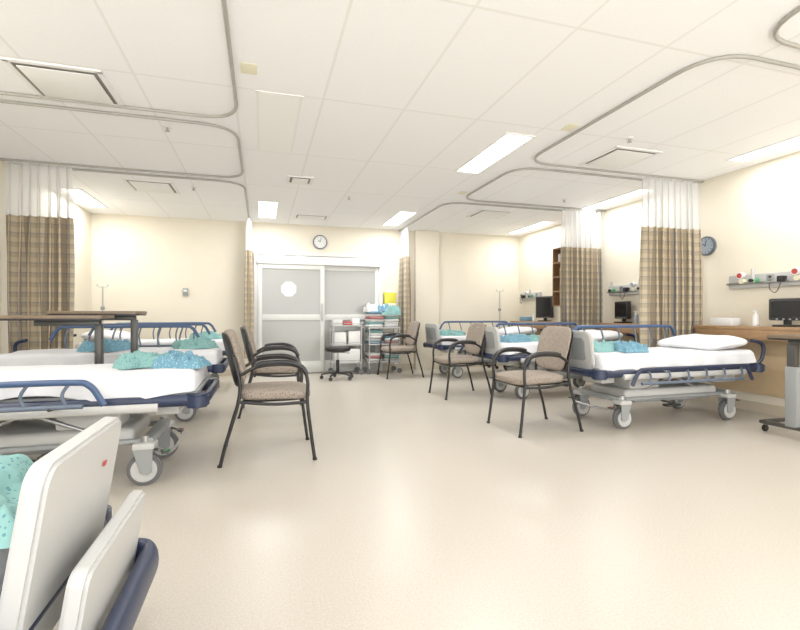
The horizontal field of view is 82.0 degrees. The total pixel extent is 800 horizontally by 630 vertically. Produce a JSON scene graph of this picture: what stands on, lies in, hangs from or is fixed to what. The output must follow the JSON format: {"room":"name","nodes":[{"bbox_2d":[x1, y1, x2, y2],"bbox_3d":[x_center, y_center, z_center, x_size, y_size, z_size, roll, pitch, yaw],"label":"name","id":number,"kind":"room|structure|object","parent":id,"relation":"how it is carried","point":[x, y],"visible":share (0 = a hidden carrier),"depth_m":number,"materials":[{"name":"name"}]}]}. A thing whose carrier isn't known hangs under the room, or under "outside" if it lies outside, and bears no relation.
{"room":"hospital room","nodes":[
{"label":"hospital room","id":0,"kind":"room"},
{"bbox_2d":[0,161,90,353],"bbox_3d":[-3.300,-0.280,2.090,0.120,2.560,10.300,0,0,-17],"label":"wall","id":1,"kind":"structure","parent":0,"point":[82,217],"depth_m":6.47,"materials":[{"name":"paint"}]},
{"bbox_2d":[262,320,319,360],"bbox_3d":[-1.844,0.440,7.825,0.965,0.700,0.012,0,0,-17],"label":"glass","id":2,"kind":"object","parent":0,"point":[304,335],"depth_m":7.84,"materials":[{"name":"glass"}]},
{"bbox_2d":[262,314,319,319],"bbox_3d":[-1.844,0.040,7.825,0.965,0.100,0.040,0,0,-17],"label":"rail","id":3,"kind":"object","parent":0,"point":[264,316],"depth_m":7.80,"materials":[{"name":"metal"}]},
{"bbox_2d":[262,263,319,269],"bbox_3d":[-1.844,-0.820,7.825,0.965,0.080,0.040,0,0,-17],"label":"rail","id":4,"kind":"object","parent":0,"point":[272,266],"depth_m":7.80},
{"bbox_2d":[91,213,518,371],"bbox_3d":[-1.196,-0.280,8.161,7.640,2.560,0.120,0,0,-17],"label":"wall","id":5,"kind":"structure","parent":0,"point":[146,263],"depth_m":7.60,"materials":[{"name":"paint"}]},
{"bbox_2d":[218,369,249,375],"bbox_3d":[-3.585,0.950,7.375,2.370,0.100,0.012,0,0,-17],"label":"baseboard","id":6,"kind":"structure","parent":5,"relation":"attached to","point":[227,372],"depth_m":7.59,"materials":[{"name":"beige plastic"}]},
{"bbox_2d":[254,254,257,373],"bbox_3d":[-2.415,-0.010,7.701,0.060,2.020,0.100,0,0,-17],"label":"door frame","id":7,"kind":"structure","parent":5,"relation":"attached to","point":[255,263],"depth_m":7.65,"materials":[{"name":"silver metal"}]},
{"bbox_2d":[256,255,380,266],"bbox_3d":[-1.377,-0.930,7.981,2.130,0.140,0.120,0,0,-17],"label":"housing","id":8,"kind":"object","parent":5,"relation":"attached to","point":[266,259],"visible":0.97,"depth_m":7.91,"materials":[{"name":"white paint"}]},
{"bbox_2d":[262,268,319,313],"bbox_3d":[-1.844,-0.395,7.825,0.965,0.770,0.012,0,0,-17],"label":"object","id":9,"kind":"object","parent":8,"relation":"attached to","point":[306,299],"visible":1,"depth_m":7.82,"materials":[{"name":"glass"}]},
{"bbox_2d":[258,263,261,361],"bbox_3d":[-2.340,0.060,7.676,0.070,1.840,0.045,0,0,-17],"label":"stile","id":10,"kind":"object","parent":9,"relation":"attached to","point":[259,264],"visible":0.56,"depth_m":7.65,"materials":[{"name":"silver metal"}]},
{"bbox_2d":[281,282,295,295],"bbox_3d":[-1.887,-0.440,7.804,0.249,0.249,0.003,0,0,-17],"label":"sticker","id":11,"kind":"object","parent":9,"relation":"attached to","point":[288,288],"visible":1,"depth_m":7.80,"materials":[{"name":"paper"}]},
{"bbox_2d":[320,265,323,371],"bbox_3d":[-1.348,0.060,7.974,0.070,1.840,0.045,0,0,-17],"label":"stile","id":12,"kind":"object","parent":9,"relation":"attached to","point":[321,266],"visible":1,"depth_m":7.95,"materials":[{"name":"silver metal"}]},
{"bbox_2d":[325,270,374,313],"bbox_3d":[-0.887,-0.395,8.169,0.905,0.770,0.012,0,0,-17],"label":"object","id":13,"kind":"object","parent":8,"relation":"attached to","point":[346,292],"visible":0.86,"depth_m":8.15,"materials":[{"name":"glass"}]},
{"bbox_2d":[324,266,324,370],"bbox_3d":[-1.355,0.060,8.029,0.070,1.840,0.045,0,0,-17],"label":"stile","id":14,"kind":"object","parent":13,"relation":"attached to","point":[324,266],"visible":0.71,"depth_m":8.02,"materials":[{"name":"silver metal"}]},
{"bbox_2d":[375,267,378,368],"bbox_3d":[-0.421,0.060,8.310,0.070,1.840,0.045,0,0,-17],"label":"stile","id":15,"kind":"object","parent":13,"relation":"attached to","point":[376,268],"visible":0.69,"depth_m":8.29,"materials":[{"name":"silver metal"}]},
{"bbox_2d":[254,250,382,258],"bbox_3d":[-1.385,-1.050,8.010,2.210,0.070,0.100,0,0,-17],"label":"header","id":16,"kind":"object","parent":5,"relation":"attached to","point":[259,252],"visible":0.83,"depth_m":7.95,"materials":[{"name":"silver metal"}]},
{"bbox_2d":[313,235,326,248],"bbox_3d":[-1.392,-1.270,8.016,0.250,0.250,0.044,0,0,-17],"label":"wall clock","id":17,"kind":"object","parent":5,"relation":"attached to","point":[319,241],"visible":1,"depth_m":8.00,"materials":[{"name":"grey"}]},
{"bbox_2d":[379,258,382,370],"bbox_3d":[-0.355,-0.010,8.319,0.060,2.020,0.100,0,0,-17],"label":"door frame","id":18,"kind":"structure","parent":5,"relation":"attached to","point":[381,267],"depth_m":8.27,"materials":[{"name":"silver metal"}]},
{"bbox_2d":[383,290,395,305],"bbox_3d":[-0.184,-0.237,8.340,0.220,0.415,0.118,0,0,-17],"label":"holder","id":19,"kind":"object","parent":5,"relation":"attached to","point":[389,297],"visible":0.68,"depth_m":8.30,"materials":[{"name":"yellow plastic"}]},
{"bbox_2d":[383,364,413,369],"bbox_3d":[-0.027,0.950,8.442,0.600,0.100,0.012,0,0,-17],"label":"baseboard","id":20,"kind":"structure","parent":5,"relation":"attached to","point":[385,366],"depth_m":8.44,"materials":[{"name":"beige plastic"}]},
{"bbox_2d":[439,361,518,367],"bbox_3d":[1.534,0.950,8.911,1.740,0.100,0.012,0,0,-17],"label":"baseboard","id":21,"kind":"structure","parent":5,"relation":"attached to","point":[517,361],"depth_m":8.90,"materials":[{"name":"beige plastic"}]},
{"bbox_2d":[301,361,319,372],"bbox_3d":[-1.844,0.890,7.825,0.965,0.200,0.040,0,0,-17],"label":"rail","id":22,"kind":"object","parent":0,"point":[312,366],"depth_m":7.91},
{"bbox_2d":[325,314,365,319],"bbox_3d":[-0.888,0.040,8.170,0.905,0.100,0.040,0,0,-17],"label":"rail","id":23,"kind":"object","parent":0,"point":[327,316],"depth_m":8.11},
{"bbox_2d":[324,359,374,371],"bbox_3d":[-0.888,0.890,8.170,0.905,0.200,0.040,0,0,-17],"label":"rail","id":24,"kind":"object","parent":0,"point":[342,367],"depth_m":8.14,"materials":[{"name":"metal"}]},
{"bbox_2d":[325,320,374,359],"bbox_3d":[-0.888,0.440,8.170,0.905,0.700,0.012,0,0,-17],"label":"glass","id":25,"kind":"object","parent":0,"point":[327,322],"depth_m":8.14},
{"bbox_2d":[325,266,374,271],"bbox_3d":[-0.888,-0.820,8.170,0.905,0.080,0.040,0,0,-17],"label":"rail","id":26,"kind":"object","parent":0,"point":[332,268],"depth_m":8.14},
{"bbox_2d":[0,0,799,236],"bbox_3d":[0.302,-1.610,3.170,7.640,0.100,10.540,0,0,-17],"label":"ceiling","id":27,"kind":"structure","parent":0,"point":[399,95],"depth_m":3.31,"materials":[{"name":"tile"}]},
{"bbox_2d":[0,57,122,105],"bbox_3d":[-2.238,-1.551,3.108,0.530,0.018,0.530,0,0,-17],"label":"ceiling air vent","id":28,"kind":"object","parent":27,"relation":"in","point":[49,80],"depth_m":3.04,"materials":[{"name":"metal"}]},
{"bbox_2d":[73,188,107,207],"bbox_3d":[-4.205,-1.555,6.151,0.250,0.010,1.020,0,0,-17],"label":"recessed light","id":29,"kind":"object","parent":27,"relation":"in","point":[80,195],"visible":0.76,"depth_m":6.19,"materials":[{"name":"white plastic"}]},
{"bbox_2d":[0,0,237,117],"bbox_3d":[-1.758,-1.548,1.232,2.330,0.024,4.410,0,0,-17],"label":"track","id":30,"kind":"object","parent":27,"relation":"attached to","point":[224,3],"visible":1,"depth_m":3.28,"materials":[{"name":"silver metal"}]},
{"bbox_2d":[0,99,243,177],"bbox_3d":[-2.656,-1.548,4.183,2.307,0.024,1.540,0,0,-17],"label":"track","id":31,"kind":"object","parent":27,"relation":"attached to","point":[1,101],"visible":1,"depth_m":3.80,"materials":[{"name":"silver metal"}]},
{"bbox_2d":[6,161,74,352],"bbox_3d":[-3.650,-0.428,4.665,0.596,2.216,0.146,0,0,-17],"label":"privacy curtain","id":32,"kind":"object","parent":31,"relation":"hanging from","point":[40,243],"visible":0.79,"depth_m":4.66,"materials":[{"name":"brown fabric"}]},
{"bbox_2d":[37,165,249,218],"bbox_3d":[-3.259,-1.548,6.200,2.310,0.024,2.430,0,0,-17],"label":"track","id":33,"kind":"object","parent":27,"relation":"attached to","point":[74,169],"visible":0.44,"depth_m":5.14,"materials":[{"name":"silver metal"}]},
{"bbox_2d":[244,218,253,357],"bbox_3d":[-2.437,-0.428,7.431,0.156,2.216,0.457,0,0,-17],"label":"privacy curtain","id":34,"kind":"object","parent":33,"relation":"hanging from","point":[249,273],"visible":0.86,"depth_m":7.27,"materials":[{"name":"brown fabric"}]},
{"bbox_2d":[121,178,179,193],"bbox_3d":[-2.998,-1.551,5.574,0.530,0.018,0.530,0,0,-17],"label":"ceiling air vent","id":35,"kind":"object","parent":27,"relation":"in","point":[135,184],"depth_m":5.52,"materials":[{"name":"metal"}]},
{"bbox_2d":[163,125,171,131],"bbox_3d":[-1.925,-1.540,3.807,0.070,0.040,0.070,0,0,-17],"label":"sprinkler","id":36,"kind":"object","parent":27,"relation":"attached to","point":[167,127],"visible":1,"depth_m":3.80,"materials":[{"name":"white paint"}]},
{"bbox_2d":[240,62,256,74],"bbox_3d":[-0.956,-1.557,2.908,0.100,0.004,0.130,0,0,-17],"label":"label","id":37,"kind":"object","parent":27,"relation":"attached to","point":[247,68],"depth_m":2.90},
{"bbox_2d":[257,200,278,218],"bbox_3d":[-1.964,-1.555,6.824,0.300,0.010,1.100,0,0,-17],"label":"recessed light","id":38,"kind":"object","parent":27,"relation":"in","point":[265,209],"visible":1,"depth_m":6.76,"materials":[{"name":"white plastic"}]},
{"bbox_2d":[259,202,276,217],"bbox_3d":[-1.964,-1.556,6.824,0.250,0.006,1.060,0,0,-17],"label":"diffuser","id":39,"kind":"object","parent":38,"relation":"attached to","point":[266,209],"depth_m":6.80,"materials":[{"name":"white"}]},
{"bbox_2d":[255,90,303,153],"bbox_3d":[-1.020,-1.556,3.818,0.330,0.007,1.220,0,0,-17],"label":"access panel","id":40,"kind":"object","parent":27,"relation":"in","point":[278,114],"visible":1,"depth_m":3.67,"materials":[{"name":"silver metal"}]},
{"bbox_2d":[286,175,313,184],"bbox_3d":[-1.155,-1.551,5.312,0.290,0.018,0.290,0,0,-17],"label":"ceiling air vent","id":41,"kind":"object","parent":27,"relation":"in","point":[291,179],"depth_m":5.27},
{"bbox_2d":[294,214,328,219],"bbox_3d":[-1.408,-1.551,7.303,0.530,0.018,0.330,0,0,-17],"label":"ceiling air vent","id":42,"kind":"object","parent":27,"relation":"in","point":[297,216],"depth_m":7.27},
{"bbox_2d":[381,211,417,225],"bbox_3d":[-0.024,-1.555,7.458,0.300,0.010,1.100,0,0,-17],"label":"recessed light","id":43,"kind":"object","parent":27,"relation":"in","point":[399,217],"visible":1,"depth_m":7.40,"materials":[{"name":"white plastic"}]},
{"bbox_2d":[466,209,513,218],"bbox_3d":[1.379,-1.551,7.096,0.530,0.018,0.530,0,0,-17],"label":"ceiling air vent","id":44,"kind":"object","parent":27,"relation":"attached to","point":[483,213],"depth_m":7.06,"materials":[{"name":"metal"}]},
{"bbox_2d":[454,132,535,173],"bbox_3d":[0.886,-1.555,4.494,0.300,0.010,1.100,0,0,-17],"label":"recessed light","id":45,"kind":"object","parent":27,"relation":"in","point":[507,143],"visible":1,"depth_m":4.40,"materials":[{"name":"white plastic"}]},
{"bbox_2d":[399,202,596,230],"bbox_3d":[1.496,-1.548,7.715,2.490,0.024,2.260,0,0,-17],"label":"track","id":46,"kind":"object","parent":27,"relation":"attached to","point":[452,202],"visible":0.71,"depth_m":6.60,"materials":[{"name":"silver metal"}]},
{"bbox_2d":[398,227,410,353],"bbox_3d":[0.072,-0.428,8.179,0.148,2.216,0.452,0,0,-17],"label":"privacy curtain","id":47,"kind":"object","parent":46,"relation":"hanging from","point":[404,289],"visible":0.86,"depth_m":8.03,"materials":[{"name":"beige fabric"}]},
{"bbox_2d":[508,221,554,233],"bbox_3d":[2.318,-1.555,8.212,0.250,0.010,1.170,0,0,-17],"label":"recessed light","id":48,"kind":"object","parent":27,"relation":"in","point":[542,223],"visible":1,"depth_m":8.16,"materials":[{"name":"white plastic"}]},
{"bbox_2d":[466,168,641,211],"bbox_3d":[2.133,-1.548,5.824,2.357,0.024,1.470,0,0,-17],"label":"track","id":49,"kind":"object","parent":27,"relation":"attached to","point":[519,169],"visible":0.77,"depth_m":5.23,"materials":[{"name":"silver metal"}]},
{"bbox_2d":[560,209,602,330],"bbox_3d":[2.637,-0.428,6.718,0.710,2.216,0.150,0,0,-17],"label":"privacy curtain","id":50,"kind":"object","parent":49,"relation":"hanging from","point":[581,273],"visible":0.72,"depth_m":6.70,"materials":[{"name":"beige fabric"}]},
{"bbox_2d":[560,123,579,130],"bbox_3d":[1.413,-1.557,3.817,0.100,0.004,0.130,0,0,-17],"label":"label","id":51,"kind":"object","parent":27,"relation":"attached to","point":[569,127],"depth_m":3.81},
{"bbox_2d":[581,188,641,209],"bbox_3d":[2.907,-1.555,6.249,0.250,0.010,1.170,0,0,-17],"label":"recessed light","id":52,"kind":"object","parent":27,"relation":"in","point":[638,192],"visible":0.69,"depth_m":6.19,"materials":[{"name":"white plastic"}]},
{"bbox_2d":[579,146,662,168],"bbox_3d":[2.179,-1.551,4.569,0.530,0.018,0.530,0,0,-17],"label":"ceiling air vent","id":53,"kind":"object","parent":27,"relation":"attached to","point":[618,157],"depth_m":4.50,"materials":[{"name":"metal"}]},
{"bbox_2d":[534,54,799,182],"bbox_3d":[2.678,-1.548,4.008,2.357,0.024,2.100,0,0,-17],"label":"track","id":54,"kind":"object","parent":27,"relation":"attached to","point":[733,56],"visible":1,"depth_m":3.26,"materials":[{"name":"silver metal"}]},
{"bbox_2d":[639,176,702,346],"bbox_3d":[3.064,-0.428,5.196,0.804,2.216,0.140,0,0,-17],"label":"privacy curtain","id":55,"kind":"object","parent":54,"relation":"hanging from","point":[670,275],"visible":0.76,"depth_m":5.17,"materials":[{"name":"beige fabric"}]},
{"bbox_2d":[725,135,799,162],"bbox_3d":[3.554,-1.555,4.094,0.250,0.010,1.170,0,0,-17],"label":"recessed light","id":56,"kind":"object","parent":27,"relation":"in","point":[794,141],"visible":1,"depth_m":4.34,"materials":[{"name":"white plastic"}]},
{"bbox_2d":[773,6,799,48],"bbox_3d":[3.384,-1.548,1.736,2.310,0.024,2.420,0,0,-17],"label":"track","id":57,"kind":"object","parent":27,"relation":"attached to","point":[786,18],"visible":1,"depth_m":2.52,"materials":[{"name":"silver metal"}]},
{"bbox_2d":[26,365,799,629],"bbox_3d":[0.302,1.050,3.170,7.640,0.100,10.540,0,0,-17],"label":"floor","id":58,"kind":"structure","parent":0,"point":[413,510],"depth_m":2.33,"materials":[{"name":"laminate"}]},
{"bbox_2d":[0,315,114,363],"bbox_3d":[-2.592,0.501,3.419,0.760,0.998,0.500,0,0,-17],"label":"table","id":59,"kind":"object","parent":58,"relation":"on","point":[39,320],"visible":0.3,"depth_m":3.40,"materials":[{"name":"laminate"}]},
{"bbox_2d":[0,416,158,629],"bbox_3d":[-1.681,0.645,0.853,2.125,0.710,0.802,0,0,-17],"label":"hospital bed","id":60,"kind":"object","parent":58,"relation":"on","point":[64,556],"visible":1,"depth_m":1.04,"materials":[{"name":"grey plastic"}]},
{"bbox_2d":[46,311,146,413],"bbox_3d":[-2.510,0.484,3.841,0.660,1.032,0.500,0,0,-17],"label":"table","id":61,"kind":"object","parent":58,"relation":"on","point":[119,315],"visible":0.24,"depth_m":3.80,"materials":[{"name":"laminate"}]},
{"bbox_2d":[96,284,108,323],"bbox_3d":[-4.359,0.273,6.763,0.437,1.454,0.395,0,0,-17],"label":"pole","id":62,"kind":"object","parent":58,"relation":"on","point":[102,307],"visible":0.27,"depth_m":6.74,"materials":[{"name":"silver metal"}]},
{"bbox_2d":[0,350,219,484],"bbox_3d":[-2.171,0.613,2.761,1.982,0.774,0.866,0,0,-17],"label":"hospital bed","id":63,"kind":"object","parent":58,"relation":"on","point":[63,401],"visible":0.99,"depth_m":2.65,"materials":[{"name":"fabric"}]},
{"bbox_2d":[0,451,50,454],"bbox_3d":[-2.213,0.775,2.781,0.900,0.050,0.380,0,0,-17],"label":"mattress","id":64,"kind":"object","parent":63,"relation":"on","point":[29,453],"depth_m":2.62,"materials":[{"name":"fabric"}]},
{"bbox_2d":[0,325,228,420],"bbox_3d":[-2.692,0.551,4.392,1.982,0.898,0.850,0,0,-17],"label":"hospital bed","id":65,"kind":"object","parent":58,"relation":"on","point":[206,347],"visible":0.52,"depth_m":4.29,"materials":[{"name":"fabric"}]},
{"bbox_2d":[73,322,226,378],"bbox_3d":[-3.229,0.551,6.183,1.982,0.898,0.810,0,0,-17],"label":"hospital bed","id":66,"kind":"object","parent":58,"relation":"on","point":[120,334],"visible":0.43,"depth_m":5.93,"materials":[{"name":"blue plastic"}]},
{"bbox_2d":[81,330,129,340],"bbox_3d":[-3.788,0.281,6.015,0.517,0.172,0.685,0,0,-17],"label":"pillow","id":67,"kind":"object","parent":66,"relation":"on","point":[108,334],"depth_m":5.77,"materials":[{"name":"white fabric"}]},
{"bbox_2d":[217,329,316,467],"bbox_3d":[-0.959,0.553,3.345,0.647,0.900,0.567,0,0,-17],"label":"chair","id":68,"kind":"object","parent":58,"relation":"on","point":[257,393],"visible":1,"depth_m":3.15,"materials":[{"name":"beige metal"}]},
{"bbox_2d":[237,325,300,418],"bbox_3d":[-1.325,0.553,4.772,0.647,0.900,0.567,0,0,-15],"label":"chair","id":69,"kind":"object","parent":58,"relation":"on","point":[247,336],"visible":0.7,"depth_m":4.55,"materials":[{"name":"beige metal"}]},
{"bbox_2d":[320,346,352,380],"bbox_3d":[-0.981,0.743,7.193,0.535,0.515,0.487,0,0,-17],"label":"stool","id":70,"kind":"object","parent":58,"relation":"on","point":[334,349],"visible":1,"depth_m":7.09,"materials":[{"name":"black metal"}]},
{"bbox_2d":[325,346,350,351],"bbox_3d":[-0.972,0.530,7.173,0.400,0.090,0.400,0,0,-17],"label":"seat cushion","id":71,"kind":"object","parent":70,"relation":"on","point":[329,348],"depth_m":7.01,"materials":[{"name":"black leather"}]},
{"bbox_2d":[328,318,365,373],"bbox_3d":[-0.905,0.529,7.851,0.598,0.941,0.394,0,0,-17],"label":"cart","id":72,"kind":"object","parent":58,"relation":"on","point":[352,337],"visible":0.9,"depth_m":7.71,"materials":[{"name":"silver metal"}]},
{"bbox_2d":[330,325,361,326],"bbox_3d":[-0.923,0.180,7.846,0.500,0.022,0.380,0,0,-17],"label":"shelf","id":73,"kind":"object","parent":72,"relation":"attached to","point":[330,325],"depth_m":7.66,"materials":[{"name":"grey metal"}]},
{"bbox_2d":[330,343,361,345],"bbox_3d":[-0.923,0.500,7.846,0.500,0.022,0.380,0,0,-17],"label":"shelf","id":74,"kind":"object","parent":72,"relation":"attached to","point":[333,344],"depth_m":7.67,"materials":[{"name":"grey metal"}]},
{"bbox_2d":[330,361,361,363],"bbox_3d":[-0.923,0.800,7.846,0.500,0.022,0.380,0,0,-17],"label":"shelf","id":75,"kind":"object","parent":72,"relation":"attached to","point":[333,362],"depth_m":7.68,"materials":[{"name":"grey metal"}]},
{"bbox_2d":[362,303,401,373],"bbox_3d":[-0.314,0.391,8.007,0.620,1.218,0.411,0,0,-17],"label":"cart","id":76,"kind":"object","parent":58,"relation":"on","point":[378,316],"visible":0.96,"depth_m":7.86,"materials":[{"name":"silver metal"}]},
{"bbox_2d":[364,327,400,328],"bbox_3d":[-0.314,0.220,8.007,0.560,0.022,0.400,0,0,-17],"label":"shelf","id":77,"kind":"object","parent":76,"relation":"attached to","point":[364,327],"depth_m":7.82,"materials":[{"name":"grey metal"}]},
{"bbox_2d":[364,343,400,344],"bbox_3d":[-0.314,0.500,8.007,0.560,0.022,0.400,0,0,-17],"label":"shelf","id":78,"kind":"object","parent":76,"relation":"attached to","point":[364,343],"depth_m":7.86,"materials":[{"name":"grey metal"}]},
{"bbox_2d":[364,360,400,362],"bbox_3d":[-0.314,0.800,8.007,0.560,0.022,0.400,0,0,-17],"label":"shelf","id":79,"kind":"object","parent":76,"relation":"attached to","point":[369,361],"depth_m":7.83,"materials":[{"name":"grey metal"}]},
{"bbox_2d":[377,321,424,378],"bbox_3d":[0.007,0.553,7.520,0.647,0.900,0.567,0,0,-19],"label":"chair","id":80,"kind":"object","parent":58,"relation":"on","point":[412,334],"visible":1,"depth_m":7.38,"materials":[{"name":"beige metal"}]},
{"bbox_2d":[428,323,490,399],"bbox_3d":[0.754,0.553,5.760,0.647,0.900,0.567,0,0,-18],"label":"chair","id":81,"kind":"object","parent":58,"relation":"on","point":[474,343],"visible":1,"depth_m":5.64,"materials":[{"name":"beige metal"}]},
{"bbox_2d":[423,321,542,377],"bbox_3d":[1.439,0.551,7.719,1.982,0.898,0.850,0,0,-17],"label":"hospital bed","id":82,"kind":"object","parent":58,"relation":"on","point":[433,334],"visible":0.51,"depth_m":7.48,"materials":[{"name":"grey plastic"}]},
{"bbox_2d":[498,326,537,334],"bbox_3d":[1.992,0.281,7.906,0.517,0.172,0.685,0,0,-17],"label":"pillow","id":83,"kind":"object","parent":82,"relation":"on","point":[513,330],"depth_m":7.67,"materials":[{"name":"white fabric"}]},
{"bbox_2d":[487,289,502,368],"bbox_3d":[1.888,0.258,8.700,0.437,1.484,0.395,0,0,-17],"label":"pole","id":84,"kind":"object","parent":58,"relation":"on","point":[499,308],"visible":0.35,"depth_m":8.68,"materials":[{"name":"silver metal"}]},
{"bbox_2d":[487,326,583,437],"bbox_3d":[1.191,0.553,4.096,0.647,0.900,0.567,0,0,-18],"label":"chair","id":85,"kind":"object","parent":58,"relation":"on","point":[554,349],"visible":1,"depth_m":4.00,"materials":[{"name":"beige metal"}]},
{"bbox_2d":[472,322,634,398],"bbox_3d":[1.985,0.551,5.899,1.982,0.898,0.850,0,0,-17],"label":"hospital bed","id":86,"kind":"object","parent":58,"relation":"on","point":[494,342],"visible":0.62,"depth_m":5.62,"materials":[{"name":"grey plastic"}]},
{"bbox_2d":[579,329,622,341],"bbox_3d":[2.538,0.281,6.086,0.517,0.172,0.685,0,0,-17],"label":"pillow","id":87,"kind":"object","parent":86,"relation":"on","point":[609,335],"depth_m":5.81,"materials":[{"name":"white fabric"}]},
{"bbox_2d":[546,324,765,428],"bbox_3d":[2.479,0.551,4.460,1.982,0.898,0.850,0,0,-17],"label":"hospital bed","id":88,"kind":"object","parent":58,"relation":"on","point":[624,373],"visible":0.95,"depth_m":4.18,"materials":[{"name":"fabric"}]},
{"bbox_2d":[632,396,708,402],"bbox_3d":[2.506,0.775,4.489,0.900,0.050,0.380,0,0,-17],"label":"tray","id":89,"kind":"object","parent":88,"relation":"on","point":[700,396],"depth_m":4.31,"materials":[{"name":"grey plastic"}]},
{"bbox_2d":[657,334,747,350],"bbox_3d":[3.032,0.281,4.647,0.517,0.172,0.685,0,0,-17],"label":"pillow","id":90,"kind":"object","parent":88,"relation":"on","point":[701,342],"depth_m":4.44,"materials":[{"name":"white fabric"}]},
{"bbox_2d":[759,334,799,431],"bbox_3d":[3.383,0.584,3.792,0.540,0.832,0.500,0,0,-17],"label":"table","id":91,"kind":"object","parent":58,"relation":"on","point":[791,419],"visible":1,"depth_m":3.73,"materials":[{"name":"laminate"}]},
{"bbox_2d":[414,230,438,368],"bbox_3d":[0.493,-0.280,8.552,0.460,2.560,0.100,0,0,-17],"label":"wall column","id":92,"kind":"structure","parent":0,"point":[426,243],"depth_m":8.50,"materials":[{"name":"paint"}]},
{"bbox_2d":[519,151,799,406],"bbox_3d":[3.903,-0.280,4.251,0.120,2.560,10.300,0,0,-17],"label":"wall","id":93,"kind":"structure","parent":0,"point":[752,213],"depth_m":5.03,"materials":[{"name":"paint"}]},
{"bbox_2d":[519,290,541,303],"bbox_3d":[2.426,-0.343,8.688,0.160,0.254,0.650,0,0,-17],"label":"panel","id":94,"kind":"object","parent":93,"relation":"attached to","point":[525,296],"visible":0.95,"depth_m":8.63,"materials":[{"name":"grey plastic"}]},
{"bbox_2d":[552,247,560,306],"bbox_3d":[2.726,-0.620,7.479,0.280,0.960,0.420,0,0,-17],"label":"upper cabinet","id":95,"kind":"object","parent":93,"relation":"attached to","point":[556,252],"visible":0.17,"depth_m":7.63,"materials":[{"name":"brown wood"}]},
{"bbox_2d":[607,279,638,298],"bbox_3d":[3.144,-0.343,6.294,0.160,0.254,0.850,0,0,-17],"label":"panel","id":96,"kind":"object","parent":93,"relation":"attached to","point":[633,288],"visible":0.73,"depth_m":6.38,"materials":[{"name":"grey plastic"}]},
{"bbox_2d":[510,321,799,397],"bbox_3d":[3.187,0.461,5.941,0.280,0.698,6.350,0,0,-17],"label":"counter","id":97,"kind":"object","parent":93,"relation":"attached to","point":[770,382],"depth_m":4.66,"materials":[{"name":"brown wood"}]},
{"bbox_2d":[520,317,531,320],"bbox_3d":[2.366,0.071,8.644,0.120,0.082,0.240,0,0,-17],"label":"glove box","id":98,"kind":"object","parent":97,"relation":"on","point":[521,318],"visible":0.78,"depth_m":8.54,"materials":[{"name":"blue cardboard"}]},
{"bbox_2d":[510,321,556,322],"bbox_3d":[2.555,0.130,8.049,0.280,0.035,1.950,0,0,-17],"label":"countertop","id":99,"kind":"structure","parent":97,"relation":"on","point":[510,321],"depth_m":8.26,"materials":[{"name":"brown wood"}]},
{"bbox_2d":[536,296,553,320],"bbox_3d":[2.542,-0.108,8.092,0.160,0.440,0.360,0,0,-32],"label":"patient monitor","id":100,"kind":"object","parent":97,"relation":"on","point":[544,309],"visible":0.92,"depth_m":8.05,"materials":[{"name":"black plastic"}]},
{"bbox_2d":[596,323,638,324],"bbox_3d":[3.137,0.130,6.109,0.280,0.035,1.200,0,0,-17],"label":"countertop","id":101,"kind":"structure","parent":97,"relation":"on","point":[596,323],"depth_m":6.24,"materials":[{"name":"brown wood"}]},
{"bbox_2d":[613,301,631,322],"bbox_3d":[3.075,-0.038,6.351,0.160,0.300,0.280,0,0,-11],"label":"patient monitor","id":102,"kind":"object","parent":97,"relation":"on","point":[622,308],"visible":0.94,"depth_m":6.30,"materials":[{"name":"black plastic"}]},
{"bbox_2d":[633,311,638,322],"bbox_3d":[3.135,0.032,6.109,0.062,0.161,0.062,0,0,28],"label":"pump bottle","id":103,"kind":"object","parent":97,"relation":"on","point":[636,316],"visible":1,"depth_m":6.09,"materials":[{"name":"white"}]},
{"bbox_2d":[710,318,739,325],"bbox_3d":[3.481,0.071,4.928,0.120,0.082,0.240,0,0,-17],"label":"glove box","id":104,"kind":"object","parent":97,"relation":"on","point":[713,321],"visible":0.88,"depth_m":4.86,"materials":[{"name":"white cardboard"}]},
{"bbox_2d":[694,325,799,330],"bbox_3d":[3.757,0.130,4.040,0.280,0.035,2.380,0,0,-17],"label":"countertop","id":105,"kind":"structure","parent":97,"relation":"on","point":[770,328],"depth_m":4.54,"materials":[{"name":"brown wood"}]},
{"bbox_2d":[752,310,759,325],"bbox_3d":[3.594,0.032,4.649,0.062,0.161,0.062,0,0,28],"label":"pump bottle","id":106,"kind":"object","parent":97,"relation":"on","point":[755,317],"visible":0.96,"depth_m":4.63,"materials":[{"name":"white paint"}]},
{"bbox_2d":[769,298,799,326],"bbox_3d":[3.663,-0.023,4.356,0.160,0.270,0.270,0,0,-32],"label":"patient monitor","id":107,"kind":"object","parent":97,"relation":"on","point":[787,310],"visible":0.99,"depth_m":4.34,"materials":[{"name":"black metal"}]},
{"bbox_2d":[701,236,716,255],"bbox_3d":[3.512,-0.790,5.271,0.044,0.220,0.220,0,0,-17],"label":"wall clock","id":108,"kind":"object","parent":93,"relation":"attached to","point":[708,244],"visible":0.72,"depth_m":5.24,"materials":[{"name":"grey"}]},
{"bbox_2d":[693,395,784,416],"bbox_3d":[3.840,0.950,4.232,0.012,0.100,10.300,0,0,-17],"label":"baseboard","id":109,"kind":"structure","parent":93,"relation":"attached to","point":[770,409],"depth_m":4.76,"materials":[{"name":"beige plastic"}]},
{"bbox_2d":[727,267,799,292],"bbox_3d":[3.762,-0.343,4.235,0.160,0.254,1.550,0,0,-17],"label":"panel","id":110,"kind":"object","parent":93,"relation":"attached to","point":[788,278],"visible":1,"depth_m":4.61,"materials":[{"name":"grey plastic"}]},
{"bbox_2d":[766,274,773,280],"bbox_3d":[3.679,-0.360,4.570,0.010,0.090,0.070,0,0,-17],"label":"outlet","id":111,"kind":"object","parent":110,"relation":"attached to","point":[769,277],"depth_m":4.57,"materials":[{"name":"white plastic"}]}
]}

